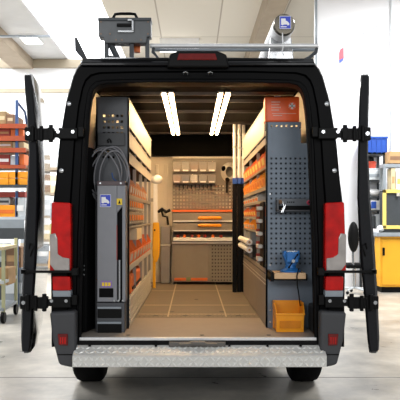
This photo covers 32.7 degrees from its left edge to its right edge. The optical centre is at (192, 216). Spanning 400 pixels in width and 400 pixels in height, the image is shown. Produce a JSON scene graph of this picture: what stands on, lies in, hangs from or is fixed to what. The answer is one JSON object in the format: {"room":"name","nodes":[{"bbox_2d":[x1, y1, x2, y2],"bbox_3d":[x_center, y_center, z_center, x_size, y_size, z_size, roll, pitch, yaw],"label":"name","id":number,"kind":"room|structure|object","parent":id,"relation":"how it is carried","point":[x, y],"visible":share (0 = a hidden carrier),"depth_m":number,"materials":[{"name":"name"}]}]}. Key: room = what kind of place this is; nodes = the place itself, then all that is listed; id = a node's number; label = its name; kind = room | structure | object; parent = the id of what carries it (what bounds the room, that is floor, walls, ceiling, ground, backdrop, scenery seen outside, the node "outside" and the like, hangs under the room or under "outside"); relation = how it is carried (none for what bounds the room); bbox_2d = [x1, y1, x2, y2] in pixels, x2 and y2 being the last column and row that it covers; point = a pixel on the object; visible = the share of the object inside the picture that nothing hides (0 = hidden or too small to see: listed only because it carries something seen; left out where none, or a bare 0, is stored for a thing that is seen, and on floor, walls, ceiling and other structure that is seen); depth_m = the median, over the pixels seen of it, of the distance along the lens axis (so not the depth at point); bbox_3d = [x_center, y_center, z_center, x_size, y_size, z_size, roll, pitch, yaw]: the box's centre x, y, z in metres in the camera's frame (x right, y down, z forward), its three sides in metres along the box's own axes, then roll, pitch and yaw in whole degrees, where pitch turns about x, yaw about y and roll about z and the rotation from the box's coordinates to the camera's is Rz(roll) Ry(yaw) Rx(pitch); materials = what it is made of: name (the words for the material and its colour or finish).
{"room":"vehicle workshop garage","nodes":[
{"label":"vehicle workshop garage","id":0,"kind":"room"},
{"bbox_2d":[0,58,313,250],"bbox_3d":[-1.466,-1.705,20.000,21.000,6.150,0.200,0,0,0],"label":"wall","id":1,"kind":"structure","parent":0,"point":[9,77],"depth_m":19.90,"materials":[{"name":"paint"}]},
{"bbox_2d":[0,27,32,68],"bbox_3d":[-4.966,-4.555,14.300,0.600,0.450,11.200,0,0,0],"label":"beam","id":2,"kind":"structure","parent":1,"relation":"attached to","point":[12,54],"depth_m":18.42,"materials":[{"name":"concrete"}]},
{"bbox_2d":[0,35,50,37],"bbox_3d":[-5.684,-4.312,16.250,4.564,0.036,0.100,0,0,0],"label":"trim","id":3,"kind":"structure","parent":2,"relation":"attached to","point":[1,36],"depth_m":16.20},
{"bbox_2d":[18,34,42,43],"bbox_3d":[-4.187,-4.582,17.600,0.465,0.055,0.800,0,0,0],"label":"ceiling lamp","id":4,"kind":"object","parent":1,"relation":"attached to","point":[25,40],"visible":0.71,"depth_m":17.57,"materials":[{"name":"white plastic"}]},
{"bbox_2d":[21,38,41,43],"bbox_3d":[-4.187,-4.562,17.600,0.414,0.015,0.700,0,0,0],"label":"diffuser","id":5,"kind":"object","parent":4,"relation":"attached to","point":[26,40],"depth_m":17.66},
{"bbox_2d":[0,0,67,58],"bbox_3d":[-4.156,-4.695,14.300,1.020,0.170,11.200,0,0,0],"label":"trim","id":6,"kind":"structure","parent":1,"relation":"attached to","point":[16,18],"depth_m":16.66,"materials":[{"name":"white paint"}]},
{"bbox_2d":[0,88,69,92],"bbox_3d":[-6.566,-3.690,19.870,10.800,0.120,0.060,0,0,0],"label":"trim","id":7,"kind":"structure","parent":1,"relation":"attached to","point":[2,90],"depth_m":19.84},
{"bbox_2d":[0,59,82,67],"bbox_3d":[-6.566,-4.475,19.870,10.800,0.250,0.060,0,0,0],"label":"beam","id":8,"kind":"structure","parent":1,"relation":"attached to","point":[37,63],"depth_m":19.84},
{"bbox_2d":[244,0,288,57],"bbox_3d":[1.684,-4.440,14.300,0.400,0.380,11.200,0,0,0],"label":"beam","id":9,"kind":"structure","parent":1,"relation":"attached to","point":[269,10],"depth_m":14.96,"materials":[{"name":"concrete"}]},
{"bbox_2d":[0,273,399,399],"bbox_3d":[-1.466,1.420,7.800,21.000,0.100,24.200,0,0,0],"label":"floor","id":10,"kind":"structure","parent":0,"point":[355,359],"depth_m":5.78,"materials":[{"name":"concrete"}]},
{"bbox_2d":[0,238,18,322],"bbox_3d":[-2.634,0.832,9.160,0.386,1.075,0.950,0,0,-3],"label":"trolley","id":11,"kind":"object","parent":10,"relation":"on","point":[4,304],"visible":1,"depth_m":9.02,"materials":[{"name":"green paint"}]},
{"bbox_2d":[0,266,15,284],"bbox_3d":[-2.511,0.789,9.200,0.132,0.230,0.400,0,0,0],"label":"carton","id":12,"kind":"object","parent":11,"relation":"on","point":[10,271],"visible":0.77,"depth_m":9.12,"materials":[{"name":"cardboard"}]},
{"bbox_2d":[0,244,16,249],"bbox_3d":[-2.641,0.406,9.160,0.379,0.040,0.881,0,0,-3],"label":"shelf","id":13,"kind":"object","parent":11,"relation":"attached to","point":[2,246],"depth_m":9.21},
{"bbox_2d":[0,300,16,310],"bbox_3d":[-2.641,1.190,9.160,0.379,0.040,0.881,0,0,-3],"label":"shelf","id":14,"kind":"object","parent":11,"relation":"attached to","point":[8,303],"depth_m":9.21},
{"bbox_2d":[0,275,16,283],"bbox_3d":[-2.641,0.840,9.160,0.379,0.040,0.881,0,0,-3],"label":"shelf","id":15,"kind":"object","parent":11,"relation":"attached to","point":[2,281],"depth_m":8.75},
{"bbox_2d":[5,267,22,303],"bbox_3d":[-2.717,1.052,10.647,0.296,0.554,0.606,0,0,0],"label":"crate","id":16,"kind":"object","parent":10,"relation":"on","point":[9,289],"visible":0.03,"depth_m":10.35,"materials":[{"name":"plastic"}]},
{"bbox_2d":[6,246,23,267],"bbox_3d":[-2.741,0.617,10.647,0.229,0.318,0.506,0,0,0],"label":"carton","id":17,"kind":"object","parent":16,"relation":"on","point":[9,252],"visible":0.36,"depth_m":10.40,"materials":[{"name":"cardboard"}]},
{"bbox_2d":[0,100,28,306],"bbox_3d":[-3.065,-0.200,10.700,1.109,3.140,0.920,0,0,0],"label":"rack","id":18,"kind":"object","parent":10,"relation":"on","point":[10,227],"visible":0.51,"depth_m":10.27,"materials":[{"name":"blue metal"}]},
{"bbox_2d":[0,178,8,184],"bbox_3d":[-2.865,-0.534,10.550,0.153,0.099,0.500,0,0,0],"label":"crate","id":19,"kind":"object","parent":18,"relation":"on","point":[3,181],"visible":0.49,"depth_m":10.30,"materials":[{"name":"plastic"}]},
{"bbox_2d":[0,172,8,177],"bbox_3d":[-2.865,-0.637,10.550,0.153,0.099,0.500,0,0,0],"label":"crate","id":20,"kind":"object","parent":19,"relation":"on","point":[2,174],"visible":0.49,"depth_m":10.30,"materials":[{"name":"plastic"}]},
{"bbox_2d":[0,111,9,123],"bbox_3d":[-2.949,-1.513,10.647,0.213,0.197,0.606,0,0,0],"label":"carton","id":21,"kind":"object","parent":18,"relation":"on","point":[2,113],"visible":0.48,"depth_m":10.35,"materials":[{"name":"cardboard"}]},
{"bbox_2d":[0,129,10,135],"bbox_3d":[-2.918,-1.285,10.647,0.274,0.105,0.606,0,0,0],"label":"carton","id":22,"kind":"object","parent":18,"relation":"on","point":[3,132],"visible":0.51,"depth_m":10.35,"materials":[{"name":"cardboard"}]},
{"bbox_2d":[0,155,11,164],"bbox_3d":[-2.918,-0.871,10.647,0.274,0.159,0.606,0,0,0],"label":"carton","id":23,"kind":"object","parent":18,"relation":"on","point":[4,159],"visible":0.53,"depth_m":10.35,"materials":[{"name":"red cardboard"}]},
{"bbox_2d":[0,142,12,147],"bbox_3d":[-2.903,-1.098,10.647,0.304,0.096,0.606,0,0,0],"label":"carton","id":24,"kind":"object","parent":18,"relation":"on","point":[2,144],"visible":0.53,"depth_m":10.35,"materials":[{"name":"cardboard"}]},
{"bbox_2d":[0,205,14,216],"bbox_3d":[-2.834,-0.091,10.547,0.290,0.180,0.506,0,0,0],"label":"carton","id":25,"kind":"object","parent":18,"relation":"on","point":[5,210],"visible":0.72,"depth_m":10.30,"materials":[{"name":"cardboard"}]},
{"bbox_2d":[0,198,14,204],"bbox_3d":[-2.880,-0.240,10.547,0.198,0.113,0.406,0,0,0],"label":"carton","id":26,"kind":"object","parent":25,"relation":"on","point":[3,201],"visible":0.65,"depth_m":10.35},
{"bbox_2d":[0,192,26,197],"bbox_3d":[-2.781,-0.342,10.520,0.470,0.081,0.400,0,0,0],"label":"carton","id":27,"kind":"object","parent":26,"relation":"on","point":[2,194],"visible":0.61,"depth_m":10.32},
{"bbox_2d":[10,156,14,164],"bbox_3d":[-2.714,-0.863,10.650,0.126,0.143,0.600,0,0,0],"label":"carton","id":28,"kind":"object","parent":18,"relation":"on","point":[12,158],"visible":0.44,"depth_m":10.35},
{"bbox_2d":[9,178,18,184],"bbox_3d":[-2.711,-0.534,10.550,0.147,0.099,0.500,0,0,0],"label":"crate","id":29,"kind":"object","parent":18,"relation":"on","point":[11,180],"visible":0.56,"depth_m":10.30,"materials":[{"name":"plastic"}]},
{"bbox_2d":[9,172,18,177],"bbox_3d":[-2.711,-0.637,10.550,0.147,0.099,0.500,0,0,0],"label":"crate","id":30,"kind":"object","parent":29,"relation":"on","point":[11,174],"visible":0.49,"depth_m":10.30,"materials":[{"name":"plastic"}]},
{"bbox_2d":[6,114,23,123],"bbox_3d":[-2.779,-1.490,10.647,0.117,0.151,0.606,0,0,0],"label":"carton","id":31,"kind":"object","parent":18,"relation":"on","point":[10,118],"visible":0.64,"depth_m":10.35,"materials":[{"name":"cardboard"}]},
{"bbox_2d":[11,129,24,135],"bbox_3d":[-2.679,-1.283,10.650,0.190,0.102,0.600,0,0,0],"label":"carton","id":32,"kind":"object","parent":18,"relation":"on","point":[21,131],"visible":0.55,"depth_m":10.35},
{"bbox_2d":[13,142,28,148],"bbox_3d":[-2.656,-1.095,10.650,0.175,0.090,0.600,0,0,0],"label":"carton","id":33,"kind":"object","parent":18,"relation":"on","point":[21,144],"visible":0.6,"depth_m":10.35,"materials":[{"name":"cardboard"}]},
{"bbox_2d":[16,198,26,216],"bbox_3d":[-2.612,-0.148,10.547,0.142,0.294,0.506,0,0,0],"label":"carton","id":34,"kind":"object","parent":18,"relation":"on","point":[21,207],"visible":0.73,"depth_m":10.30,"materials":[{"name":"white cardboard"}]},
{"bbox_2d":[19,178,27,184],"bbox_3d":[-2.561,-0.534,10.550,0.145,0.099,0.500,0,0,0],"label":"crate","id":35,"kind":"object","parent":18,"relation":"on","point":[22,181],"visible":0.32,"depth_m":10.30,"materials":[{"name":"plastic"}]},
{"bbox_2d":[19,172,27,177],"bbox_3d":[-2.561,-0.637,10.550,0.145,0.099,0.500,0,0,0],"label":"crate","id":36,"kind":"object","parent":35,"relation":"on","point":[21,174],"visible":0.41,"depth_m":10.30,"materials":[{"name":"plastic"}]},
{"bbox_2d":[19,154,28,164],"bbox_3d":[-2.607,-0.874,10.650,0.076,0.166,0.600,0,0,0],"label":"carton","id":37,"kind":"object","parent":18,"relation":"on","point":[23,159],"visible":0.58,"depth_m":10.35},
{"bbox_2d":[20,167,56,269],"bbox_3d":[-2.466,-0.330,16.625,3.280,3.400,0.890,0,0,0],"label":"rack","id":38,"kind":"object","parent":10,"relation":"on","point":[52,169],"visible":0.02,"depth_m":16.18,"materials":[{"name":"metal"}]},
{"bbox_2d":[50,175,55,192],"bbox_3d":[-3.226,-0.785,16.498,0.460,0.409,0.604,0,0,0],"label":"carton","id":39,"kind":"object","parent":38,"relation":"on","point":[52,177],"visible":0.16,"depth_m":16.20,"materials":[{"name":"cardboard"}]},
{"bbox_2d":[50,148,58,166],"bbox_3d":[-3.226,-1.411,16.498,0.460,0.459,0.604,0,0,0],"label":"carton","id":40,"kind":"object","parent":38,"relation":"on","point":[54,152],"visible":0.22,"depth_m":16.20,"materials":[{"name":"white cardboard"}]},
{"bbox_2d":[20,51,378,380],"bbox_3d":[0.103,0.117,7.609,2.732,2.505,6.081,0,0,0],"label":"van","id":41,"kind":"object","parent":10,"relation":"on","point":[178,324],"visible":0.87,"depth_m":4.71,"materials":[{"name":"black paint"}]},
{"bbox_2d":[50,202,72,296],"bbox_3d":[-0.907,0.228,4.692,0.148,0.662,0.075,0,0,0],"label":"tail light","id":42,"kind":"object","parent":41,"relation":"attached to","point":[61,236],"depth_m":4.66,"materials":[{"name":"plastic"}]},
{"bbox_2d":[97,181,126,332],"bbox_3d":[-0.590,0.288,4.965,0.209,1.094,0.159,0,0,0],"label":"base cabinet","id":43,"kind":"object","parent":41,"relation":"on","point":[111,195],"visible":1,"depth_m":4.90,"materials":[{"name":"metal"}]},
{"bbox_2d":[99,288,112,296],"bbox_3d":[-0.624,0.546,4.901,0.104,0.067,0.008,0,0,0],"label":"vent","id":44,"kind":"object","parent":43,"relation":"attached to","point":[103,292],"depth_m":4.90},
{"bbox_2d":[92,97,151,328],"bbox_3d":[-0.664,-0.031,6.367,0.404,1.729,2.766,0,0,0],"label":"shelving rack","id":45,"kind":"object","parent":41,"relation":"on","point":[136,147],"depth_m":5.08,"materials":[{"name":"grey metal"}]},
{"bbox_2d":[129,244,133,264],"bbox_3d":[-0.605,0.280,5.272,0.273,0.170,0.291,0,0,0],"label":"storage bin","id":46,"kind":"object","parent":45,"relation":"on","point":[131,251],"visible":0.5,"depth_m":5.31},
{"bbox_2d":[129,240,136,262],"bbox_3d":[-0.605,0.280,5.596,0.273,0.170,0.291,0,0,0],"label":"storage bin","id":47,"kind":"object","parent":45,"relation":"on","point":[131,243],"visible":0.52,"depth_m":5.69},
{"bbox_2d":[129,266,140,294],"bbox_3d":[-0.613,0.635,6.025,0.248,0.330,1.150,0,0,0],"label":"storage bin","id":48,"kind":"object","parent":45,"relation":"on","point":[131,275],"visible":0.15,"depth_m":5.69,"materials":[{"name":"orange plastic"}]},
{"bbox_2d":[132,240,139,259],"bbox_3d":[-0.605,0.280,5.919,0.273,0.170,0.291,0,0,0],"label":"storage bin","id":49,"kind":"object","parent":45,"relation":"on","point":[137,245],"visible":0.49,"depth_m":5.93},
{"bbox_2d":[129,227,141,239],"bbox_3d":[-0.572,0.143,5.950,0.210,0.100,0.500,0,0,0],"label":"cardboard box","id":50,"kind":"object","parent":49,"relation":"on","point":[134,233],"visible":0.42,"depth_m":5.70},
{"bbox_2d":[136,239,142,256],"bbox_3d":[-0.605,0.280,6.243,0.273,0.170,0.291,0,0,0],"label":"storage bin","id":51,"kind":"object","parent":45,"relation":"on","point":[138,240],"visible":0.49,"depth_m":6.32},
{"bbox_2d":[142,236,146,253],"bbox_3d":[-0.605,0.280,6.891,0.273,0.170,0.291,0,0,0],"label":"storage bin","id":52,"kind":"object","parent":45,"relation":"on","point":[143,238],"visible":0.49,"depth_m":6.99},
{"bbox_2d":[98,12,152,57],"bbox_3d":[-0.476,-1.280,4.855,0.388,0.350,0.170,0,0,0],"label":"toolbox","id":53,"kind":"object","parent":41,"relation":"on","point":[136,32],"visible":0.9,"depth_m":4.80,"materials":[{"name":"black plastic"}]},
{"bbox_2d":[152,222,159,287],"bbox_3d":[-0.432,0.449,7.997,0.089,0.769,0.066,0,0,0],"label":"tool","id":54,"kind":"object","parent":41,"relation":"on","point":[156,229],"visible":1,"depth_m":7.97,"materials":[{"name":"plastic"}]},
{"bbox_2d":[151,175,161,221],"bbox_3d":[-0.443,-0.218,8.000,0.169,0.561,0.098,0,0,0],"label":"work lamp","id":55,"kind":"object","parent":54,"relation":"on","point":[155,179],"visible":0.98,"depth_m":7.98,"materials":[{"name":"white plastic"}]},
{"bbox_2d":[160,226,170,282],"bbox_3d":[-0.345,0.473,8.645,0.138,0.720,0.210,0,0,0],"label":"metal box","id":56,"kind":"object","parent":41,"relation":"on","point":[165,244],"visible":1,"depth_m":8.55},
{"bbox_2d":[158,208,170,224],"bbox_3d":[-0.370,-0.009,8.670,0.173,0.225,0.059,0,0,0],"label":"hose","id":57,"kind":"object","parent":56,"relation":"on","point":[161,210],"visible":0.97,"depth_m":8.66,"materials":[{"name":"plastic"}]},
{"bbox_2d":[161,91,174,134],"bbox_3d":[-0.236,-1.002,6.860,0.044,0.028,2.720,0,0,0],"label":"bar","id":58,"kind":"object","parent":41,"relation":"attached to","point":[163,93],"visible":1,"depth_m":6.36,"materials":[{"name":"plastic"}]},
{"bbox_2d":[168,91,179,134],"bbox_3d":[-0.178,-1.002,6.860,0.044,0.028,2.720,0,0,0],"label":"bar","id":59,"kind":"object","parent":41,"relation":"attached to","point":[170,93],"visible":1,"depth_m":6.35,"materials":[{"name":"plastic"}]},
{"bbox_2d":[75,37,318,62],"bbox_3d":[0.050,-1.195,5.071,1.797,0.209,0.382,0,0,0],"label":"roof rack","id":60,"kind":"object","parent":41,"relation":"on","point":[313,48],"visible":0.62,"depth_m":4.89,"materials":[{"name":"metal"}]},
{"bbox_2d":[172,210,231,283],"bbox_3d":[0.136,0.372,8.557,0.799,0.922,0.395,0,0,0],"label":"base cabinet","id":61,"kind":"object","parent":41,"relation":"on","point":[194,259],"visible":0.87,"depth_m":8.42,"materials":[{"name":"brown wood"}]},
{"bbox_2d":[172,156,237,208],"bbox_3d":[0.156,-0.436,8.652,0.851,0.668,0.195,0,0,0],"label":"pegboard","id":62,"kind":"object","parent":41,"relation":"attached to","point":[216,197],"depth_m":8.68,"materials":[{"name":"wood"}]},
{"bbox_2d":[173,177,179,182],"bbox_3d":[-0.204,-0.492,8.607,0.102,0.121,0.131,0,0,0],"label":"bin","id":63,"kind":"object","parent":62,"relation":"attached to","point":[175,179],"visible":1,"depth_m":8.60,"materials":[{"name":"plastic"}]},
{"bbox_2d":[182,176,188,182],"bbox_3d":[-0.094,-0.492,8.607,0.102,0.121,0.131,0,0,0],"label":"bin","id":64,"kind":"object","parent":62,"relation":"attached to","point":[185,179],"visible":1,"depth_m":8.60,"materials":[{"name":"white plastic"}]},
{"bbox_2d":[191,165,197,170],"bbox_3d":[0.016,-0.644,8.607,0.102,0.138,0.131,0,0,0],"label":"bin","id":65,"kind":"object","parent":62,"relation":"attached to","point":[193,167],"visible":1,"depth_m":8.60,"materials":[{"name":"plastic"}]},
{"bbox_2d":[191,175,197,182],"bbox_3d":[0.016,-0.492,8.607,0.102,0.121,0.131,0,0,0],"label":"bin","id":66,"kind":"object","parent":62,"relation":"attached to","point":[194,178],"visible":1,"depth_m":8.60,"materials":[{"name":"white plastic"}]},
{"bbox_2d":[177,184,214,188],"bbox_3d":[0.037,-0.385,8.650,0.494,0.069,0.058,0,0,0],"label":"hook rail","id":67,"kind":"object","parent":62,"relation":"attached to","point":[179,185],"visible":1,"depth_m":8.67,"materials":[{"name":"black metal"}]},
{"bbox_2d":[208,176,214,182],"bbox_3d":[0.235,-0.492,8.607,0.102,0.121,0.131,0,0,0],"label":"bin","id":68,"kind":"object","parent":62,"relation":"attached to","point":[211,179],"visible":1,"depth_m":8.60,"materials":[{"name":"white plastic"}]},
{"bbox_2d":[210,91,222,134],"bbox_3d":[0.224,-1.002,6.860,0.044,0.028,2.720,0,0,0],"label":"light","id":69,"kind":"object","parent":41,"relation":"attached to","point":[220,93],"visible":1,"depth_m":6.36,"materials":[{"name":"plastic"}]},
{"bbox_2d":[215,91,230,134],"bbox_3d":[0.285,-1.002,6.860,0.044,0.028,2.720,0,0,0],"label":"light","id":70,"kind":"object","parent":41,"relation":"attached to","point":[227,93],"visible":1,"depth_m":6.38,"materials":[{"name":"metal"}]},
{"bbox_2d":[232,124,236,291],"bbox_3d":[0.462,-0.100,7.560,0.048,1.866,0.044,0,0,0],"label":"bar","id":71,"kind":"object","parent":41,"relation":"on","point":[234,179],"visible":0.97,"depth_m":7.54,"materials":[{"name":"black plastic"}]},
{"bbox_2d":[237,124,240,291],"bbox_3d":[0.514,-0.100,7.572,0.048,1.868,0.044,0,0,0],"label":"bar","id":72,"kind":"object","parent":41,"relation":"on","point":[239,125],"visible":0.94,"depth_m":7.55,"materials":[{"name":"black plastic"}]},
{"bbox_2d":[241,125,244,291],"bbox_3d":[0.564,-0.096,7.584,0.048,1.858,0.044,0,0,0],"label":"bar","id":73,"kind":"object","parent":41,"relation":"on","point":[243,126],"visible":0.53,"depth_m":7.57,"materials":[{"name":"black metal"}]},
{"bbox_2d":[259,14,294,57],"bbox_3d":[0.641,-1.274,6.283,0.200,0.317,3.054,0,0,0],"label":"tube","id":74,"kind":"object","parent":41,"relation":"on","point":[282,28],"visible":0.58,"depth_m":4.88,"materials":[{"name":"white plastic"}]},
{"bbox_2d":[243,109,311,327],"bbox_3d":[0.727,-0.006,6.267,0.456,1.680,2.306,0,0,0],"label":"shelving rack","id":75,"kind":"object","parent":41,"relation":"on","point":[286,168],"depth_m":5.12,"materials":[{"name":"metal"}]},
{"bbox_2d":[238,242,252,252],"bbox_3d":[0.522,0.303,6.775,0.073,0.063,1.170,0,0,0],"label":"paper roll","id":76,"kind":"object","parent":75,"relation":"attached to","point":[241,245],"visible":1,"depth_m":6.43,"materials":[{"name":"white paper"}]},
{"bbox_2d":[238,236,252,245],"bbox_3d":[0.522,0.234,6.775,0.073,0.063,1.170,0,0,0],"label":"paper roll","id":77,"kind":"object","parent":75,"relation":"attached to","point":[245,240],"visible":1,"depth_m":6.37,"materials":[{"name":"white paper"}]},
{"bbox_2d":[246,230,265,256],"bbox_3d":[0.689,0.270,7.015,0.240,0.250,0.730,0,0,0],"label":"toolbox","id":78,"kind":"object","parent":75,"relation":"on","point":[254,237],"visible":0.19,"depth_m":6.65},
{"bbox_2d":[252,220,265,229],"bbox_3d":[0.648,0.070,6.181,0.210,0.088,0.223,0,0,0],"label":"storage bin","id":79,"kind":"object","parent":75,"relation":"on","point":[254,225],"visible":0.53,"depth_m":6.07,"materials":[{"name":"orange plastic"}]},
{"bbox_2d":[255,193,265,201],"bbox_3d":[0.648,-0.166,5.886,0.210,0.070,0.244,0,0,0],"label":"storage bin","id":80,"kind":"object","parent":75,"relation":"on","point":[262,196],"visible":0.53,"depth_m":5.76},
{"bbox_2d":[258,154,262,170],"bbox_3d":[0.666,-0.458,5.593,0.252,0.145,0.261,0,0,0],"label":"storage bin","id":81,"kind":"object","parent":75,"relation":"on","point":[259,160],"visible":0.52,"depth_m":5.59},
{"bbox_2d":[261,151,265,168],"bbox_3d":[0.666,-0.458,5.317,0.252,0.145,0.261,0,0,0],"label":"storage bin","id":82,"kind":"object","parent":75,"relation":"on","point":[263,159],"visible":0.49,"depth_m":5.28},
{"bbox_2d":[262,173,265,186],"bbox_3d":[0.666,-0.299,5.290,0.252,0.128,0.202,0,0,0],"label":"storage bin","id":83,"kind":"object","parent":75,"relation":"on","point":[264,176],"visible":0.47,"depth_m":5.25,"materials":[{"name":"orange plastic"}]},
{"bbox_2d":[263,95,298,123],"bbox_3d":[0.671,-0.817,5.178,0.259,0.203,0.125,0,0,0],"label":"box","id":84,"kind":"object","parent":75,"relation":"on","point":[277,108],"visible":0.98,"depth_m":5.12,"materials":[{"name":"metal"}]},
{"bbox_2d":[267,270,306,280],"bbox_3d":[0.689,0.429,4.989,0.264,0.068,0.259,0,0,0],"label":"board","id":85,"kind":"object","parent":75,"relation":"attached to","point":[272,275],"visible":0.94,"depth_m":4.86,"materials":[{"name":"brown wood"}]},
{"bbox_2d":[280,250,300,272],"bbox_3d":[0.710,0.320,4.938,0.150,0.158,0.195,0,0,0],"label":"bench vise","id":86,"kind":"object","parent":85,"relation":"on","point":[291,258],"visible":0.99,"depth_m":4.90,"materials":[{"name":"metal"}]},
{"bbox_2d":[296,268,300,305],"bbox_3d":[0.775,0.513,4.960,0.022,0.304,0.247,0,0,14],"label":"power cord","id":87,"kind":"object","parent":85,"relation":"hanging from","point":[298,268],"visible":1,"depth_m":4.85,"materials":[{"name":"black plastic"}]},
{"bbox_2d":[276,198,309,211],"bbox_3d":[0.757,-0.088,5.070,0.274,0.102,0.100,0,0,0],"label":"tray","id":88,"kind":"object","parent":75,"relation":"attached to","point":[292,204],"visible":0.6,"depth_m":5.11,"materials":[{"name":"black metal"}]},
{"bbox_2d":[272,300,304,331],"bbox_3d":[0.701,0.728,5.005,0.213,0.208,0.218,0,0,0],"label":"storage bin","id":89,"kind":"object","parent":41,"relation":"on","point":[288,315],"visible":0.98,"depth_m":4.92,"materials":[{"name":"orange plastic"}]},
{"bbox_2d":[323,202,345,296],"bbox_3d":[0.975,0.228,4.692,0.148,0.662,0.075,0,0,0],"label":"tail light","id":90,"kind":"object","parent":41,"relation":"attached to","point":[334,236],"depth_m":4.66,"materials":[{"name":"plastic"}]},
{"bbox_2d":[0,377,399,377],"bbox_3d":[-1.466,1.375,5.815,21.000,0.011,0.020,0,0,0],"label":"trim","id":91,"kind":"structure","parent":10,"relation":"on","point":[0,377],"depth_m":5.81,"materials":[{"name":"concrete"}]},
{"bbox_2d":[345,222,363,293],"bbox_3d":[2.889,0.726,12.205,0.554,1.288,0.528,0,0,0],"label":"office chair","id":92,"kind":"object","parent":10,"relation":"on","point":[353,232],"visible":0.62,"depth_m":11.99,"materials":[{"name":"black plastic"}]},
{"bbox_2d":[359,154,384,286],"bbox_3d":[3.409,0.078,12.950,0.376,2.584,0.460,0,0,0],"label":"shelf unit","id":93,"kind":"object","parent":10,"relation":"on","point":[369,155],"visible":0.23,"depth_m":12.99,"materials":[{"name":"metal"}]},
{"bbox_2d":[368,157,376,167],"bbox_3d":[3.362,-1.027,12.870,0.221,0.228,0.221,0,0,0],"label":"bucket","id":94,"kind":"object","parent":93,"relation":"on","point":[372,164],"visible":0.61,"depth_m":12.79,"materials":[{"name":"red plastic"}]},
{"bbox_2d":[369,170,379,179],"bbox_3d":[3.405,-0.784,12.887,0.308,0.184,0.406,0,0,0],"label":"tool case","id":95,"kind":"object","parent":93,"relation":"on","point":[373,174],"visible":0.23,"depth_m":12.69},
{"bbox_2d":[370,189,379,196],"bbox_3d":[3.424,-0.455,12.840,0.260,0.144,0.240,0,0,0],"label":"bag","id":96,"kind":"object","parent":93,"relation":"on","point":[374,192],"visible":0.84,"depth_m":12.75,"materials":[{"name":"plastic"}]},
{"bbox_2d":[371,201,379,209],"bbox_3d":[3.429,-0.221,12.855,0.252,0.174,0.310,0,0,0],"label":"carton","id":97,"kind":"object","parent":93,"relation":"on","point":[375,205],"visible":0.38,"depth_m":12.71,"materials":[{"name":"white cardboard"}]},
{"bbox_2d":[373,214,379,228],"bbox_3d":[3.455,0.120,12.820,0.075,0.352,0.200,0,0,0],"label":"canister","id":98,"kind":"object","parent":93,"relation":"on","point":[377,216],"visible":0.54,"depth_m":12.72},
{"bbox_2d":[368,136,387,153],"bbox_3d":[3.432,-1.343,12.902,0.407,0.318,0.435,0,0,0],"label":"crate","id":99,"kind":"object","parent":93,"relation":"on","point":[377,144],"visible":0.56,"depth_m":12.70,"materials":[{"name":"plastic"}]},
{"bbox_2d":[373,232,399,291],"bbox_3d":[3.764,0.828,12.465,0.917,1.085,0.450,0,0,0],"label":"workbench","id":100,"kind":"object","parent":10,"relation":"on","point":[387,245],"visible":0.87,"depth_m":12.30,"materials":[{"name":"yellow metal"}]},
{"bbox_2d":[373,232,399,236],"bbox_3d":[3.764,0.319,12.465,0.917,0.067,0.450,0,0,0],"label":"countertop","id":101,"kind":"structure","parent":100,"relation":"on","point":[381,234],"depth_m":12.24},
{"bbox_2d":[380,190,399,232],"bbox_3d":[3.816,-0.107,12.510,0.712,0.780,0.340,0,0,0],"label":"base cabinet","id":102,"kind":"object","parent":100,"relation":"on","point":[389,199],"visible":0.98,"depth_m":12.40,"materials":[{"name":"metal"}]},
{"bbox_2d":[379,164,399,189],"bbox_3d":[3.820,-0.733,12.540,0.704,0.466,0.280,0,0,0],"label":"wall shelf","id":103,"kind":"object","parent":102,"relation":"on","point":[382,167],"visible":1,"depth_m":12.42,"materials":[{"name":"metal"}]},
{"bbox_2d":[385,152,399,163],"bbox_3d":[3.705,-1.085,12.532,0.273,0.216,0.276,0,0,0],"label":"carton","id":104,"kind":"object","parent":103,"relation":"on","point":[390,157],"visible":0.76,"depth_m":12.40,"materials":[{"name":"cardboard"}]},
{"bbox_2d":[387,168,394,189],"bbox_3d":[3.653,-0.697,12.542,0.084,0.393,0.256,0,0,0],"label":"carton","id":105,"kind":"object","parent":102,"relation":"on","point":[391,171],"visible":0.98,"depth_m":12.43,"materials":[{"name":"cardboard"}]},
{"bbox_2d":[395,171,399,189],"bbox_3d":[3.795,-0.670,12.542,0.179,0.338,0.256,0,0,0],"label":"carton","id":106,"kind":"object","parent":102,"relation":"on","point":[397,173],"visible":0.61,"depth_m":12.42,"materials":[{"name":"white cardboard"}]},
{"bbox_2d":[101,0,313,58],"bbox_3d":[3.534,-4.705,14.300,11.000,0.150,11.200,0,0,0],"label":"ceiling","id":107,"kind":"structure","parent":0,"point":[210,21],"depth_m":15.88,"materials":[{"name":"paint"}]},
{"bbox_2d":[23,0,124,57],"bbox_3d":[-2.806,-4.690,14.300,1.680,0.080,11.200,0,0,0],"label":"skylight","id":108,"kind":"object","parent":107,"relation":"attached to","point":[64,20],"depth_m":16.28,"materials":[{"name":"glass"}]},
{"bbox_2d":[160,38,198,43],"bbox_3d":[-0.351,-4.470,17.700,1.014,0.320,0.240,0,0,0],"label":"ceiling lamp","id":109,"kind":"object","parent":107,"relation":"attached to","point":[162,40],"visible":0.32,"depth_m":17.60,"materials":[{"name":"white plastic"}]},
{"bbox_2d":[314,0,399,286],"bbox_3d":[5.709,-1.705,13.300,6.650,6.150,0.200,0,0,0],"label":"wall","id":110,"kind":"structure","parent":0,"point":[341,24],"depth_m":13.20,"materials":[{"name":"paint"}]},
{"bbox_2d":[315,0,316,64],"bbox_3d":[2.384,-2.930,13.195,0.039,3.600,0.050,0,0,0],"label":"trim","id":111,"kind":"structure","parent":110,"relation":"attached to","point":[315,0],"depth_m":13.17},
{"bbox_2d":[339,48,343,63],"bbox_3d":[2.874,-3.128,13.195,0.093,0.310,0.010,0,0,0],"label":"sign","id":112,"kind":"object","parent":110,"relation":"attached to","point":[341,53],"depth_m":13.19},
{"bbox_2d":[390,0,391,151],"bbox_3d":[3.830,-1.705,13.175,0.027,6.150,0.050,0,0,0],"label":"trim","id":113,"kind":"structure","parent":110,"relation":"attached to","point":[390,0],"depth_m":13.15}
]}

